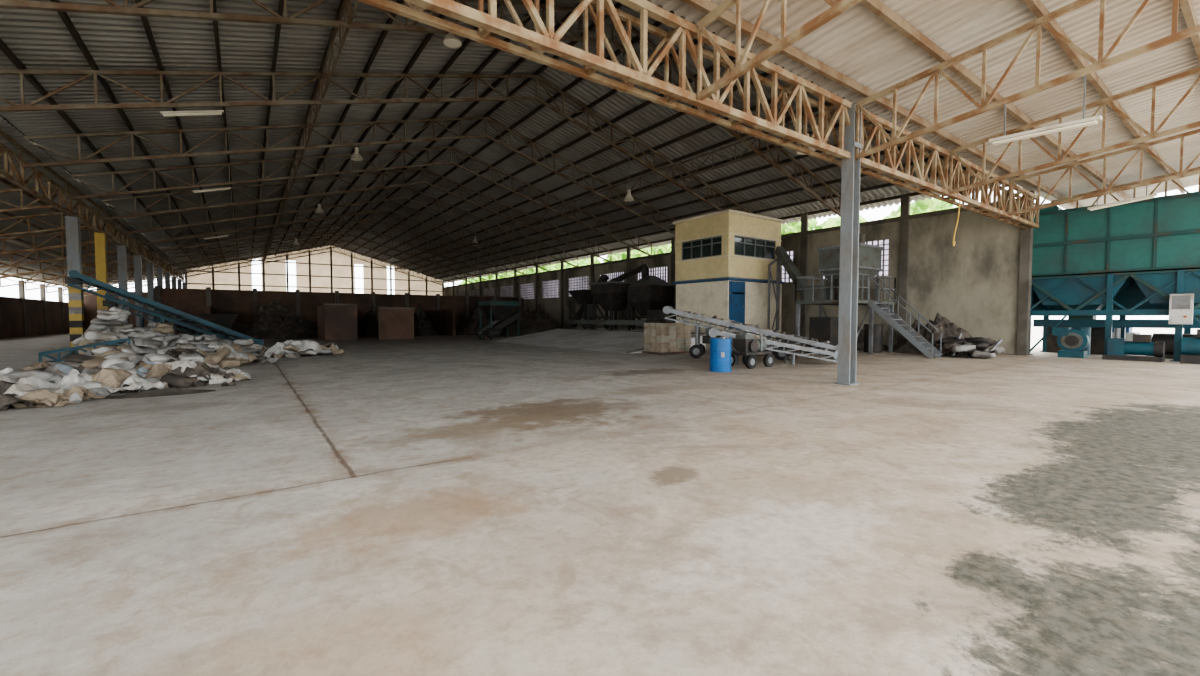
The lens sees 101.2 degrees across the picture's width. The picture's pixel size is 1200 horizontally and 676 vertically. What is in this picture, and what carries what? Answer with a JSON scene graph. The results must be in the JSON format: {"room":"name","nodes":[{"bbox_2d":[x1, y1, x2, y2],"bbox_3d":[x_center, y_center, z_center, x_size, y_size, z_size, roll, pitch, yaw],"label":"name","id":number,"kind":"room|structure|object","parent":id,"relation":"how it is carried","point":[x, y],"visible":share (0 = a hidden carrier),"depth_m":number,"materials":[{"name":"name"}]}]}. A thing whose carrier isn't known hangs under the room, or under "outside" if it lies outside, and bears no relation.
{"room":"industrial warehouse","nodes":[
{"label":"industrial warehouse","id":0,"kind":"room"},
{"bbox_2d":[0,186,62,211],"bbox_3d":[-24.071,-4.296,16.633,8.250,2.927,0.080,-2,3,-36],"label":"truss","id":1,"kind":"object","parent":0,"point":[21,190],"depth_m":18.39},
{"bbox_2d":[0,280,69,338],"bbox_3d":[-34.969,-1.731,24.417,0.300,4.400,69.400,-2,3,-36],"label":"wall","id":2,"kind":"structure","parent":0,"point":[19,317],"depth_m":40.19,"materials":[{"name":"metal"}]},
{"bbox_2d":[0,210,93,235],"bbox_3d":[-26.995,-4.459,20.685,8.250,2.927,0.080,-2,3,-36],"label":"truss","id":3,"kind":"object","parent":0,"point":[36,215],"depth_m":21.95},
{"bbox_2d":[0,129,185,286],"bbox_3d":[-31.302,-5.230,26.801,8.470,2.220,69.200,-2,3,-36],"label":"aisle purlins","id":4,"kind":"object","parent":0,"point":[2,133],"visible":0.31,"depth_m":23.77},
{"bbox_2d":[0,117,187,288],"bbox_3d":[-32.061,-5.358,27.508,9.400,2.200,71.644,-2,3,-36],"label":"aisle roof","id":5,"kind":"structure","parent":0,"point":[14,198],"depth_m":24.46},
{"bbox_2d":[83,246,443,330],"bbox_3d":[-39.551,-6.718,63.852,38.800,11.200,0.400,-2,3,-36],"label":"wall","id":6,"kind":"structure","parent":0,"point":[330,272],"depth_m":65.03,"materials":[{"name":"metal"}]},
{"bbox_2d":[0,0,616,269],"bbox_3d":[-22.592,-9.097,34.193,15.550,4.325,71.644,-2,3,-36],"label":"roof slope","id":7,"kind":"object","parent":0,"point":[40,39],"visible":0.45,"depth_m":16.33,"materials":[{"name":"metal"}]},
{"bbox_2d":[184,244,448,286],"bbox_3d":[-34.700,-9.705,64.271,30.150,5.050,0.100,-2,3,-36],"label":"roof truss","id":8,"kind":"object","parent":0,"point":[330,244],"depth_m":61.97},
{"bbox_2d":[179,239,460,284],"bbox_3d":[-31.775,-9.543,60.219,30.150,5.050,0.100,-2,3,-36],"label":"roof truss","id":9,"kind":"object","parent":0,"point":[194,270],"depth_m":58.15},
{"bbox_2d":[173,233,473,282],"bbox_3d":[-28.850,-9.380,56.167,30.150,5.050,0.100,-2,3,-36],"label":"roof truss","id":10,"kind":"object","parent":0,"point":[281,251],"depth_m":54.72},
{"bbox_2d":[166,227,488,280],"bbox_3d":[-25.925,-9.217,52.115,30.150,5.050,0.100,-2,3,-36],"label":"roof truss","id":11,"kind":"object","parent":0,"point":[343,236],"depth_m":50.58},
{"bbox_2d":[158,219,506,277],"bbox_3d":[-23.001,-9.054,48.063,30.150,5.050,0.100,-2,3,-36],"label":"roof truss","id":12,"kind":"object","parent":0,"point":[332,224],"depth_m":46.44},
{"bbox_2d":[149,210,526,274],"bbox_3d":[-20.076,-8.892,44.011,30.150,5.050,0.100,-2,3,-36],"label":"roof truss","id":13,"kind":"object","parent":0,"point":[359,221],"depth_m":42.11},
{"bbox_2d":[136,199,549,270],"bbox_3d":[-17.151,-8.729,39.959,30.150,5.050,0.100,-2,3,-36],"label":"roof truss","id":14,"kind":"object","parent":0,"point":[390,201],"depth_m":38.59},
{"bbox_2d":[19,117,676,234],"bbox_3d":[-5.452,-8.078,23.751,30.150,5.050,0.100,-2,3,-36],"label":"roof truss","id":15,"kind":"object","parent":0,"point":[127,133],"depth_m":19.41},
{"bbox_2d":[120,186,577,266],"bbox_3d":[-14.226,-8.566,35.907,30.150,5.050,0.100,-2,3,-36],"label":"roof truss","id":16,"kind":"object","parent":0,"point":[348,204],"depth_m":33.58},
{"bbox_2d":[98,168,610,261],"bbox_3d":[-11.301,-8.403,31.855,30.150,5.050,0.100,-2,3,-36],"label":"roof truss","id":17,"kind":"object","parent":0,"point":[234,188],"depth_m":29.00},
{"bbox_2d":[67,146,651,255],"bbox_3d":[-8.377,-8.241,27.803,30.150,5.050,0.100,-2,3,-36],"label":"roof truss","id":18,"kind":"object","parent":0,"point":[451,148],"depth_m":24.19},
{"bbox_2d":[0,69,753,213],"bbox_3d":[-2.527,-7.915,19.699,30.150,5.050,0.100,-2,3,-36],"label":"roof truss","id":19,"kind":"object","parent":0,"point":[31,106],"depth_m":15.08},
{"bbox_2d":[0,0,840,216],"bbox_3d":[0.398,-7.752,15.647,30.150,5.050,0.100,-2,3,-36],"label":"roof truss","id":20,"kind":"object","parent":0,"point":[134,10],"depth_m":11.23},
{"bbox_2d":[0,0,969,281],"bbox_3d":[-15.718,-9.186,37.952,30.180,4.249,69.500,-2,3,-36],"label":"roof","id":21,"kind":"structure","parent":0,"point":[4,48],"depth_m":22.91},
{"bbox_2d":[160,106,223,115],"bbox_3d":[-11.165,-6.216,13.532,1.364,0.532,0.140,-2,3,-36],"label":"tube light","id":22,"kind":"object","parent":21,"relation":"hanging from","point":[200,112],"visible":1,"depth_m":13.49,"materials":[{"name":"beige"}]},
{"bbox_2d":[193,187,231,192],"bbox_3d":[-17.014,-6.542,21.636,1.364,0.532,0.140,-2,3,-36],"label":"tube light","id":23,"kind":"object","parent":21,"relation":"hanging from","point":[224,188],"visible":1,"depth_m":21.59,"materials":[{"name":"beige"}]},
{"bbox_2d":[263,0,358,261],"bbox_3d":[-21.812,-8.416,33.522,0.050,0.800,65.030,-2,3,-36],"label":"girder","id":24,"kind":"object","parent":21,"relation":"attached to","point":[342,38],"visible":0.91,"depth_m":15.80,"materials":[{"name":"metal"}]},
{"bbox_2d":[350,146,362,160],"bbox_3d":[-10.083,-7.711,20.423,0.480,0.611,0.480,-2,3,-36],"label":"lamp","id":25,"kind":"object","parent":21,"relation":"hanging from","point":[356,156],"visible":1,"depth_m":20.36,"materials":[{"name":"beige"}]},
{"bbox_2d":[443,32,461,48],"bbox_3d":[-3.779,-7.778,12.631,0.480,0.470,0.480,-2,3,-36],"label":"lamp","id":26,"kind":"object","parent":21,"relation":"hanging from","point":[451,40],"visible":0.74,"depth_m":12.57,"materials":[{"name":"beige"}]},
{"bbox_2d":[624,156,633,201],"bbox_3d":[1.326,-7.326,22.503,0.480,2.073,0.480,-2,3,-36],"label":"lamp","id":27,"kind":"object","parent":21,"relation":"hanging from","point":[628,198],"visible":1,"depth_m":22.45,"materials":[{"name":"beige"}]},
{"bbox_2d":[396,107,880,269],"bbox_3d":[-9.565,-8.770,42.348,0.050,0.800,65.030,-2,3,-36],"label":"girder","id":28,"kind":"object","parent":21,"relation":"attached to","point":[816,115],"visible":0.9,"depth_m":26.71,"materials":[{"name":"metal"}]},
{"bbox_2d":[0,333,1199,675],"bbox_3d":[-14.415,0.272,33.102,43.700,0.300,81.500,-2,3,-36],"label":"floor","id":29,"kind":"structure","parent":0,"point":[440,505],"depth_m":3.48,"materials":[{"name":"concrete"}]},
{"bbox_2d":[65,216,84,353],"bbox_3d":[-20.817,-2.057,19.565,0.360,5.440,0.360,-2,3,-36],"label":"column","id":30,"kind":"structure","parent":29,"relation":"on","point":[72,224],"depth_m":19.43,"materials":[{"name":"grey paint"}]},
{"bbox_2d":[39,338,130,362],"bbox_3d":[-15.535,0.402,14.901,2.122,0.778,0.080,-1,2,-22],"label":"frame","id":31,"kind":"object","parent":29,"relation":"on","point":[113,342],"visible":0.59,"depth_m":14.79,"materials":[{"name":"teal paint"}]},
{"bbox_2d":[94,232,108,314],"bbox_3d":[-23.508,-2.207,23.293,0.340,5.440,0.340,-2,3,-36],"label":"column","id":32,"kind":"structure","parent":29,"relation":"on","point":[99,238],"depth_m":23.12,"materials":[{"name":"yellow paint"}]},
{"bbox_2d":[117,245,128,322],"bbox_3d":[-26.433,-2.369,27.345,0.340,5.440,0.340,-2,3,-36],"label":"column","id":33,"kind":"structure","parent":29,"relation":"on","point":[121,250],"depth_m":27.17,"materials":[{"name":"grey paint"}]},
{"bbox_2d":[0,226,116,253],"bbox_3d":[-29.920,-4.622,24.738,8.250,2.927,0.080,-2,3,-36],"label":"truss","id":34,"kind":"object","parent":33,"relation":"attached to","point":[89,229],"visible":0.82,"depth_m":25.49,"materials":[{"name":"beige paint"}]},
{"bbox_2d":[0,357,252,410],"bbox_3d":[-10.998,0.758,9.294,7.013,0.632,5.256,-1,2,-20],"label":"sacks","id":35,"kind":"object","parent":29,"relation":"on","point":[59,385],"visible":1,"depth_m":9.56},
{"bbox_2d":[133,255,143,326],"bbox_3d":[-29.358,-2.532,31.397,0.340,5.440,0.340,-2,3,-36],"label":"column","id":36,"kind":"structure","parent":29,"relation":"on","point":[137,259],"depth_m":31.24,"materials":[{"name":"metal"}]},
{"bbox_2d":[0,238,132,267],"bbox_3d":[-32.845,-4.784,28.790,8.250,2.927,0.080,-2,3,-36],"label":"truss","id":37,"kind":"object","parent":36,"relation":"attached to","point":[87,244],"visible":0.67,"depth_m":28.97,"materials":[{"name":"beige paint"}]},
{"bbox_2d":[19,342,278,370],"bbox_3d":[-13.282,0.520,14.627,4.659,0.678,5.078,1,3,25],"label":"sacks","id":38,"kind":"object","parent":29,"relation":"on","point":[216,354],"visible":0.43,"depth_m":14.28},
{"bbox_2d":[146,262,154,326],"bbox_3d":[-32.282,-2.695,35.449,0.340,5.440,0.340,-2,3,-36],"label":"column","id":39,"kind":"structure","parent":29,"relation":"on","point":[149,265],"depth_m":35.28,"materials":[{"name":"metal"}]},
{"bbox_2d":[0,247,139,278],"bbox_3d":[-35.770,-4.947,32.842,8.250,2.927,0.080,-2,3,-36],"label":"truss","id":40,"kind":"object","parent":39,"relation":"attached to","point":[84,265],"visible":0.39,"depth_m":32.44,"materials":[{"name":"beige paint"}]},
{"bbox_2d":[103,388,214,398],"bbox_3d":[-8.366,1.016,9.426,1.600,0.109,0.700,-2,3,-36],"label":"heap","id":41,"kind":"object","parent":29,"relation":"on","point":[165,391],"visible":1,"depth_m":9.27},
{"bbox_2d":[156,268,162,287],"bbox_3d":[-35.207,-2.857,39.501,0.340,5.440,0.340,-2,3,-36],"label":"column","id":42,"kind":"structure","parent":29,"relation":"on","point":[159,271],"depth_m":39.30,"materials":[{"name":"grey paint"}]},
{"bbox_2d":[0,255,151,286],"bbox_3d":[-38.695,-5.110,36.894,8.250,2.927,0.080,-2,3,-36],"label":"truss","id":43,"kind":"object","parent":42,"relation":"attached to","point":[22,282],"visible":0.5,"depth_m":35.81,"materials":[{"name":"beige paint"}]},
{"bbox_2d":[65,270,263,344],"bbox_3d":[-18.052,-0.981,20.917,0.844,3.310,6.237,2,3,42],"label":"conveyor","id":44,"kind":"object","parent":29,"relation":"on","point":[74,277],"visible":0.9,"depth_m":20.20,"materials":[{"name":"metal"}]},
{"bbox_2d":[165,273,170,287],"bbox_3d":[-38.132,-3.020,43.553,0.340,5.440,0.340,-2,3,-36],"label":"column","id":45,"kind":"structure","parent":29,"relation":"on","point":[167,275],"depth_m":43.35,"materials":[{"name":"grey paint"}]},
{"bbox_2d":[25,261,163,290],"bbox_3d":[-41.619,-5.272,40.946,8.250,2.927,0.080,-2,3,-36],"label":"truss","id":46,"kind":"object","parent":45,"relation":"attached to","point":[26,289],"visible":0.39,"depth_m":39.66,"materials":[{"name":"beige paint"}]},
{"bbox_2d":[102,294,236,341],"bbox_3d":[-19.209,-0.672,22.381,4.687,2.446,0.683,-2,3,-41],"label":"conveyor","id":47,"kind":"object","parent":29,"relation":"on","point":[106,302],"visible":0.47,"depth_m":21.59,"materials":[{"name":"metal"}]},
{"bbox_2d":[74,306,268,354],"bbox_3d":[-16.421,-0.275,19.374,6.032,1.887,2.912,-2,3,-36],"label":"sacks","id":48,"kind":"object","parent":29,"relation":"on","point":[102,328],"visible":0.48,"depth_m":18.23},
{"bbox_2d":[171,277,176,287],"bbox_3d":[-41.057,-3.183,47.605,0.340,5.440,0.340,-2,3,-36],"label":"column","id":49,"kind":"structure","parent":29,"relation":"on","point":[173,279],"depth_m":47.40,"materials":[{"name":"metal"}]},
{"bbox_2d":[46,267,164,292],"bbox_3d":[-44.544,-5.435,44.998,8.250,2.927,0.080,-2,3,-36],"label":"truss","id":50,"kind":"object","parent":49,"relation":"attached to","point":[63,289],"visible":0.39,"depth_m":44.27,"materials":[{"name":"metal"}]},
{"bbox_2d":[177,280,181,288],"bbox_3d":[-43.981,-3.346,51.658,0.340,5.440,0.340,-2,3,-36],"label":"column","id":51,"kind":"structure","parent":29,"relation":"on","point":[179,282],"depth_m":51.44,"materials":[{"name":"metal"}]},
{"bbox_2d":[0,142,184,282],"bbox_3d":[-27.427,-5.577,28.596,0.110,0.860,66.660,-2,3,-36],"label":"girder","id":52,"kind":"object","parent":51,"relation":"on","point":[6,151],"visible":0.88,"depth_m":19.03,"materials":[{"name":"beige paint"}]},
{"bbox_2d":[167,304,197,335],"bbox_3d":[-28.739,-1.124,33.504,2.800,2.453,6.000,-2,3,-36],"label":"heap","id":53,"kind":"object","parent":29,"relation":"on","point":[176,331],"visible":0.14,"depth_m":32.55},
{"bbox_2d":[185,314,237,338],"bbox_3d":[-23.026,-0.565,29.013,2.809,1.700,1.600,-2,3,-36],"label":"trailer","id":54,"kind":"object","parent":29,"relation":"on","point":[225,320],"visible":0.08,"depth_m":28.80,"materials":[{"name":"metal"}]},
{"bbox_2d":[221,299,317,338],"bbox_3d":[-24.116,-1.464,36.828,7.600,2.865,6.000,-2,3,-36],"label":"heap","id":55,"kind":"object","parent":29,"relation":"on","point":[274,321],"visible":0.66,"depth_m":35.59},
{"bbox_2d":[261,340,348,357],"bbox_3d":[-11.400,0.369,19.168,2.957,0.615,2.339,-2,3,-36],"label":"sacks","id":56,"kind":"object","parent":29,"relation":"on","point":[289,348],"visible":0.98,"depth_m":18.65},
{"bbox_2d":[154,286,523,335],"bbox_3d":[-18.168,-2.116,41.465,29.900,3.800,8.000,-2,3,-36],"label":"wall","id":57,"kind":"structure","parent":29,"relation":"on","point":[446,314],"depth_m":41.32,"materials":[{"name":"concrete"}]},
{"bbox_2d":[317,303,414,340],"bbox_3d":[-16.471,-1.140,34.616,5.500,2.400,4.550,-2,3,-36],"label":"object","id":58,"kind":"structure","parent":29,"relation":"on","point":[335,322],"depth_m":33.01,"materials":[{"name":"concrete"}]},
{"bbox_2d":[414,303,439,335],"bbox_3d":[-15.843,-1.675,42.791,3.400,2.809,6.000,-2,3,-36],"label":"heap","id":59,"kind":"object","parent":29,"relation":"on","point":[423,326],"visible":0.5,"depth_m":41.33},
{"bbox_2d":[456,307,514,334],"bbox_3d":[-10.036,-1.939,46.355,8.000,3.050,7.000,-2,3,-36],"label":"heap","id":60,"kind":"object","parent":29,"relation":"on","point":[470,326],"visible":0.31,"depth_m":44.02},
{"bbox_2d":[476,301,521,339],"bbox_3d":[-6.821,-1.204,33.712,3.282,2.600,2.300,-2,3,-36],"label":"machine","id":61,"kind":"object","parent":29,"relation":"on","point":[496,311],"visible":0.89,"depth_m":33.13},
{"bbox_2d":[500,303,561,336],"bbox_3d":[-5.422,-1.597,41.678,6.000,2.742,6.000,-2,3,-36],"label":"heap","id":62,"kind":"object","parent":29,"relation":"on","point":[537,320],"visible":0.59,"depth_m":40.50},
{"bbox_2d":[494,328,705,353],"bbox_3d":[1.931,-0.098,28.968,11.800,0.770,13.400,-2,3,-36],"label":"ramp","id":63,"kind":"object","parent":29,"relation":"on","point":[619,340],"visible":0.64,"depth_m":26.39,"materials":[{"name":"concrete"}]},
{"bbox_2d":[565,264,675,329],"bbox_3d":[1.896,-2.519,30.673,3.650,4.070,9.961,-2,3,-36],"label":"machine","id":64,"kind":"object","parent":63,"relation":"on","point":[648,295],"visible":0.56,"depth_m":29.73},
{"bbox_2d":[642,323,690,354],"bbox_3d":[2.784,0.005,20.303,1.750,1.260,1.150,-2,3,-36],"label":"blocks","id":65,"kind":"object","parent":29,"relation":"on","point":[661,338],"visible":0.99,"depth_m":19.84,"materials":[{"name":"concrete"}]},
{"bbox_2d":[709,337,731,371],"bbox_3d":[3.300,0.446,13.505,0.600,0.925,0.600,-2,3,-36],"label":"drum","id":66,"kind":"object","parent":29,"relation":"on","point":[720,349],"visible":1,"depth_m":13.26,"materials":[{"name":"plastic"}]},
{"bbox_2d":[672,209,784,348],"bbox_3d":[6.603,-2.660,24.248,4.220,6.270,4.350,-2,3,-36],"label":"cabin","id":67,"kind":"object","parent":29,"relation":"on","point":[723,258],"visible":0.77,"depth_m":23.16,"materials":[{"name":"white paint"}]},
{"bbox_2d":[661,306,837,359],"bbox_3d":[5.268,-0.208,17.678,6.210,1.896,1.010,1,2,17],"label":"conveyor","id":68,"kind":"object","parent":29,"relation":"on","point":[697,350],"visible":0.84,"depth_m":17.57,"materials":[{"name":"metal"}]},
{"bbox_2d":[731,333,773,368],"bbox_3d":[4.293,0.363,14.589,1.638,0.997,0.880,-2,3,-36],"label":"cart","id":69,"kind":"object","parent":29,"relation":"on","point":[745,345],"visible":0.88,"depth_m":14.38,"materials":[{"name":"metal"}]},
{"bbox_2d":[702,328,837,364],"bbox_3d":[5.397,0.251,15.614,4.290,1.146,0.698,0,2,1],"label":"conveyor","id":70,"kind":"object","parent":29,"relation":"on","point":[710,332],"visible":0.77,"depth_m":15.32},
{"bbox_2d":[834,103,861,385],"bbox_3d":[5.443,-1.983,10.759,0.400,6.000,0.360,-2,3,-36],"label":"steel column","id":71,"kind":"structure","parent":29,"relation":"on","point":[850,170],"depth_m":10.71,"materials":[{"name":"metal"}]},
{"bbox_2d":[357,0,1038,228],"bbox_3d":[4.373,-4.414,10.093,29.975,1.170,0.450,-2,3,-36],"label":"girder","id":72,"kind":"object","parent":71,"relation":"attached to","point":[542,39],"visible":0.84,"depth_m":8.18,"materials":[{"name":"metal"}]},
{"bbox_2d":[697,0,861,100],"bbox_3d":[4.610,-4.747,3.507,0.090,2.334,10.450,-2,3,-36],"label":"truss","id":73,"kind":"object","parent":72,"relation":"attached to","point":[741,67],"visible":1,"depth_m":7.01,"materials":[{"name":"metal"}]},
{"bbox_2d":[952,200,960,245],"bbox_3d":[10.263,-3.350,14.183,0.455,1.447,0.040,-2,3,-36],"label":"rope","id":74,"kind":"object","parent":72,"relation":"hanging from","point":[953,242],"visible":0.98,"depth_m":14.17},
{"bbox_2d":[949,67,1199,193],"bbox_3d":[12.720,-4.981,9.352,0.090,2.334,10.450,-2,3,-36],"label":"truss","id":75,"kind":"object","parent":72,"relation":"attached to","point":[1104,102],"visible":1,"depth_m":11.37,"materials":[{"name":"metal"}]},
{"bbox_2d":[1008,129,1199,215],"bbox_3d":[16.776,-5.099,12.274,0.090,2.334,10.450,-2,3,-36],"label":"truss","id":76,"kind":"object","parent":72,"relation":"attached to","point":[1141,147],"visible":1,"depth_m":14.65,"materials":[{"name":"metal"}]},
{"bbox_2d":[855,0,1199,158],"bbox_3d":[8.584,-4.862,6.371,0.090,2.334,10.450,-2,3,-36],"label":"truss","id":77,"kind":"object","parent":71,"relation":"attached to","point":[1037,24],"visible":1,"depth_m":8.43,"materials":[{"name":"metal"}]},
{"bbox_2d":[989,76,1101,144],"bbox_3d":[7.326,-3.753,8.161,0.140,0.804,1.401,-2,3,-36],"label":"tube light","id":78,"kind":"object","parent":77,"relation":"hanging from","point":[1094,120],"visible":1,"depth_m":8.06,"materials":[{"name":"beige"}]},
{"bbox_2d":[767,234,942,358],"bbox_3d":[10.241,-1.867,20.616,3.640,5.024,6.990,-2,3,-36],"label":"platform","id":79,"kind":"object","parent":29,"relation":"on","point":[821,328],"visible":0.75,"depth_m":20.32,"materials":[{"name":"grey paint"}]},
{"bbox_2d":[857,321,888,350],"bbox_3d":[12.158,-0.214,23.327,1.900,1.452,3.000,-2,3,-36],"label":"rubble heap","id":80,"kind":"object","parent":29,"relation":"on","point":[860,339],"visible":0.16,"depth_m":22.67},
{"bbox_2d":[886,313,994,355],"bbox_3d":[13.984,-0.223,20.450,2.400,1.700,3.800,-2,3,-36],"label":"rubble heap","id":81,"kind":"object","parent":29,"relation":"on","point":[948,329],"visible":0.58,"depth_m":20.14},
{"bbox_2d":[934,333,1004,358],"bbox_3d":[13.547,0.258,18.414,1.553,0.899,2.348,-2,3,-41],"label":"pile","id":82,"kind":"object","parent":29,"relation":"on","point":[977,346],"visible":0.94,"depth_m":17.89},
{"bbox_2d":[1052,327,1089,357],"bbox_3d":[17.496,0.165,18.330,0.600,1.100,0.970,-2,3,-36],"label":"fan","id":83,"kind":"object","parent":29,"relation":"on","point":[1072,342],"visible":0.99,"depth_m":18.16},
{"bbox_2d":[1029,191,1199,361],"bbox_3d":[19.625,-2.267,18.057,3.110,5.980,5.815,-2,3,-36],"label":"hopper","id":84,"kind":"object","parent":29,"relation":"on","point":[1138,258],"visible":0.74,"depth_m":17.80,"materials":[{"name":"green paint"}]},
{"bbox_2d":[1051,167,1199,207],"bbox_3d":[20.831,-5.216,15.197,0.090,2.334,10.450,-2,3,-36],"label":"truss","id":85,"kind":"object","parent":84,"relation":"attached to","point":[1196,168],"visible":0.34,"depth_m":17.59,"materials":[{"name":"metal"}]},
{"bbox_2d":[1102,328,1164,361],"bbox_3d":[18.360,0.219,16.963,0.600,1.100,1.400,-2,3,-36],"label":"motor","id":86,"kind":"object","parent":29,"relation":"on","point":[1118,348],"visible":1,"depth_m":16.79,"materials":[{"name":"teal paint"}]},
{"bbox_2d":[1180,329,1199,363],"bbox_3d":[19.133,0.276,15.549,0.600,1.100,1.000,-2,3,-36],"label":"air compressor","id":87,"kind":"object","parent":29,"relation":"on","point":[1190,346],"visible":1,"depth_m":15.64,"materials":[{"name":"teal paint"}]},
{"bbox_2d":[330,0,1006,282],"bbox_3d":[-9.818,-9.412,43.401,15.950,4.434,71.644,-2,3,-36],"label":"roof slope","id":88,"kind":"object","parent":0,"point":[586,92],"visible":0.48,"depth_m":26.17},
{"bbox_2d":[442,190,1034,355],"bbox_3d":[-3.827,-3.986,47.546,0.440,7.050,70.200,-2,3,-36],"label":"wall","id":89,"kind":"structure","parent":0,"point":[981,284],"depth_m":22.03,"materials":[{"name":"concrete"}]},
{"bbox_2d":[484,287,494,296],"bbox_3d":[-13.638,-5.333,61.141,0.140,1.790,3.440,-2,3,-36],"label":"window","id":90,"kind":"structure","parent":89,"relation":"in","point":[488,292],"depth_m":61.21,"materials":[{"name":"glass"}]},
{"bbox_2d":[501,285,512,296],"bbox_3d":[-10.713,-5.170,57.089,0.140,1.790,3.440,-2,3,-36],"label":"window","id":91,"kind":"structure","parent":89,"relation":"in","point":[506,291],"depth_m":56.94,"materials":[{"name":"glass"}]},
{"bbox_2d":[520,282,533,299],"bbox_3d":[-7.788,-5.007,53.036,0.140,1.790,3.440,-2,3,-36],"label":"window","id":92,"kind":"structure","parent":89,"relation":"in","point":[527,289],"depth_m":53.06,"materials":[{"name":"glass"}]},
{"bbox_2d":[542,279,558,298],"bbox_3d":[-4.863,-4.845,48.984,0.140,1.790,3.440,-2,3,-36],"label":"window","id":93,"kind":"structure","parent":89,"relation":"in","point":[550,289],"depth_m":49.05,"materials":[{"name":"glass"}]},
{"bbox_2d":[568,276,587,296],"bbox_3d":[-1.938,-4.682,44.932,0.140,1.790,3.440,-2,3,-36],"label":"window","id":94,"kind":"structure","parent":89,"relation":"in","point":[576,283],"depth_m":45.02,"materials":[{"name":"glass"}]},
{"bbox_2d":[599,271,623,281],"bbox_3d":[0.986,-4.519,40.880,0.140,1.790,3.440,-2,3,-36],"label":"window","id":95,"kind":"structure","parent":89,"relation":"in","point":[611,276],"depth_m":40.70,"materials":[{"name":"glass"}]},
{"bbox_2d":[637,266,666,281],"bbox_3d":[3.911,-4.356,36.828,0.140,1.790,3.440,-2,3,-36],"label":"window","id":96,"kind":"structure","parent":89,"relation":"in","point":[660,272],"depth_m":36.25,"materials":[{"name":"glass"}]},
{"bbox_2d":[780,250,792,282],"bbox_3d":[9.761,-4.031,28.724,0.140,1.790,3.440,-2,3,-36],"label":"window","id":97,"kind":"structure","parent":89,"relation":"in","point":[784,276],"depth_m":27.76,"materials":[{"name":"glass"}]},
{"bbox_2d":[820,239,888,278],"bbox_3d":[12.685,-3.868,24.672,0.140,1.790,3.440,-2,3,-36],"label":"window","id":98,"kind":"structure","parent":89,"relation":"in","point":[884,243],"depth_m":23.49,"materials":[{"name":"glass"}]},
{"bbox_2d":[680,0,1199,207],"bbox_3d":[6.643,-5.588,5.101,45.000,1.253,10.030,-2,3,-36],"label":"roof truss","id":99,"kind":"object","parent":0,"point":[877,7],"depth_m":9.73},
{"bbox_2d":[1030,323,1199,349],"bbox_3d":[-0.861,-0.940,61.038,370.000,0.001,340.000,-2,3,-36],"label":"ground","id":100,"kind":"structure","parent":0,"point":[1036,332],"depth_m":56.01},
{"bbox_2d":[469,275,494,282],"bbox_3d":[-19.076,-7.469,84.189,7.160,11.325,7.825,2,3,41],"label":"tree","id":101,"kind":"object","parent":100,"relation":"on","point":[489,277],"visible":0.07,"depth_m":80.69,"materials":[{"name":"green plant"}]},
{"bbox_2d":[491,272,513,279],"bbox_3d":[-12.530,-6.468,74.709,8.446,10.074,5.966,2,3,35],"label":"tree","id":102,"kind":"object","parent":100,"relation":"on","point":[509,274],"visible":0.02,"depth_m":73.29,"materials":[{"name":"green plant"}]},
{"bbox_2d":[533,257,600,272],"bbox_3d":[-4.409,-6.984,65.772,9.860,11.835,7.707,1,2,14],"label":"tree","id":103,"kind":"object","parent":100,"relation":"on","point":[555,266],"visible":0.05,"depth_m":64.09,"materials":[{"name":"green plant"}]},
{"bbox_2d":[565,257,598,267],"bbox_3d":[-1.223,-5.840,62.534,8.210,9.794,5.799,-1,2,-18],"label":"tree","id":104,"kind":"object","parent":100,"relation":"on","point":[582,262],"visible":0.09,"depth_m":60.90,"materials":[{"name":"green plant"}]},
{"bbox_2d":[614,249,641,260],"bbox_3d":[4.537,-5.391,52.853,8.041,9.666,6.284,-2,3,-36],"label":"tree","id":105,"kind":"object","parent":100,"relation":"on","point":[635,253],"visible":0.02,"depth_m":51.41,"materials":[{"name":"green plant"}]},
{"bbox_2d":[640,244,670,256],"bbox_3d":[8.224,-5.827,49.264,9.092,10.845,6.422,-1,3,-30],"label":"tree","id":106,"kind":"object","parent":100,"relation":"on","point":[664,248],"visible":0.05,"depth_m":46.32,"materials":[{"name":"green plant"}]},
{"bbox_2d":[781,218,817,234],"bbox_3d":[15.619,-5.508,42.118,7.003,10.772,8.961,-2,3,-42],"label":"tree","id":107,"kind":"object","parent":100,"relation":"on","point":[794,227],"visible":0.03,"depth_m":39.14,"materials":[{"name":"green plant"}]},
{"bbox_2d":[814,216,866,229],"bbox_3d":[17.614,-4.483,36.081,5.446,9.197,7.710,0,2,10],"label":"tree","id":108,"kind":"object","parent":100,"relation":"on","point":[831,222],"visible":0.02,"depth_m":34.38,"materials":[{"name":"green plant"}]},
{"bbox_2d":[883,198,957,218],"bbox_3d":[20.283,-4.253,31.373,5.663,9.112,6.268,0,2,-3],"label":"tree","id":109,"kind":"object","parent":100,"relation":"on","point":[927,205],"visible":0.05,"depth_m":28.94,"materials":[{"name":"green plant"}]},
{"bbox_2d":[1112,328,1139,340],"bbox_3d":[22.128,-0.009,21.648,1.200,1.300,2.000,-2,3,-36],"label":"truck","id":110,"kind":"object","parent":100,"relation":"on","point":[1128,334],"visible":0.14,"depth_m":20.76,"materials":[{"name":"blue paint"}]},
{"bbox_2d":[1088,185,1156,210],"bbox_3d":[15.255,-4.114,14.424,0.140,0.546,1.397,-2,3,-36],"label":"tube light","id":111,"kind":"object","parent":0,"point":[1150,196],"visible":1,"depth_m":14.36,"materials":[{"name":"beige"}]},
{"label":"wall","id":112,"kind":"structure","parent":0,"visible":0},
{"bbox_2d":[651,0,1199,208],"bbox_3d":[6.618,-5.708,5.103,44.968,1.244,10.900,-2,3,-36],"label":"canopy roof","id":113,"kind":"object","parent":112,"relation":"attached to","point":[856,43],"visible":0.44,"depth_m":10.09,"materials":[{"name":"metal"}]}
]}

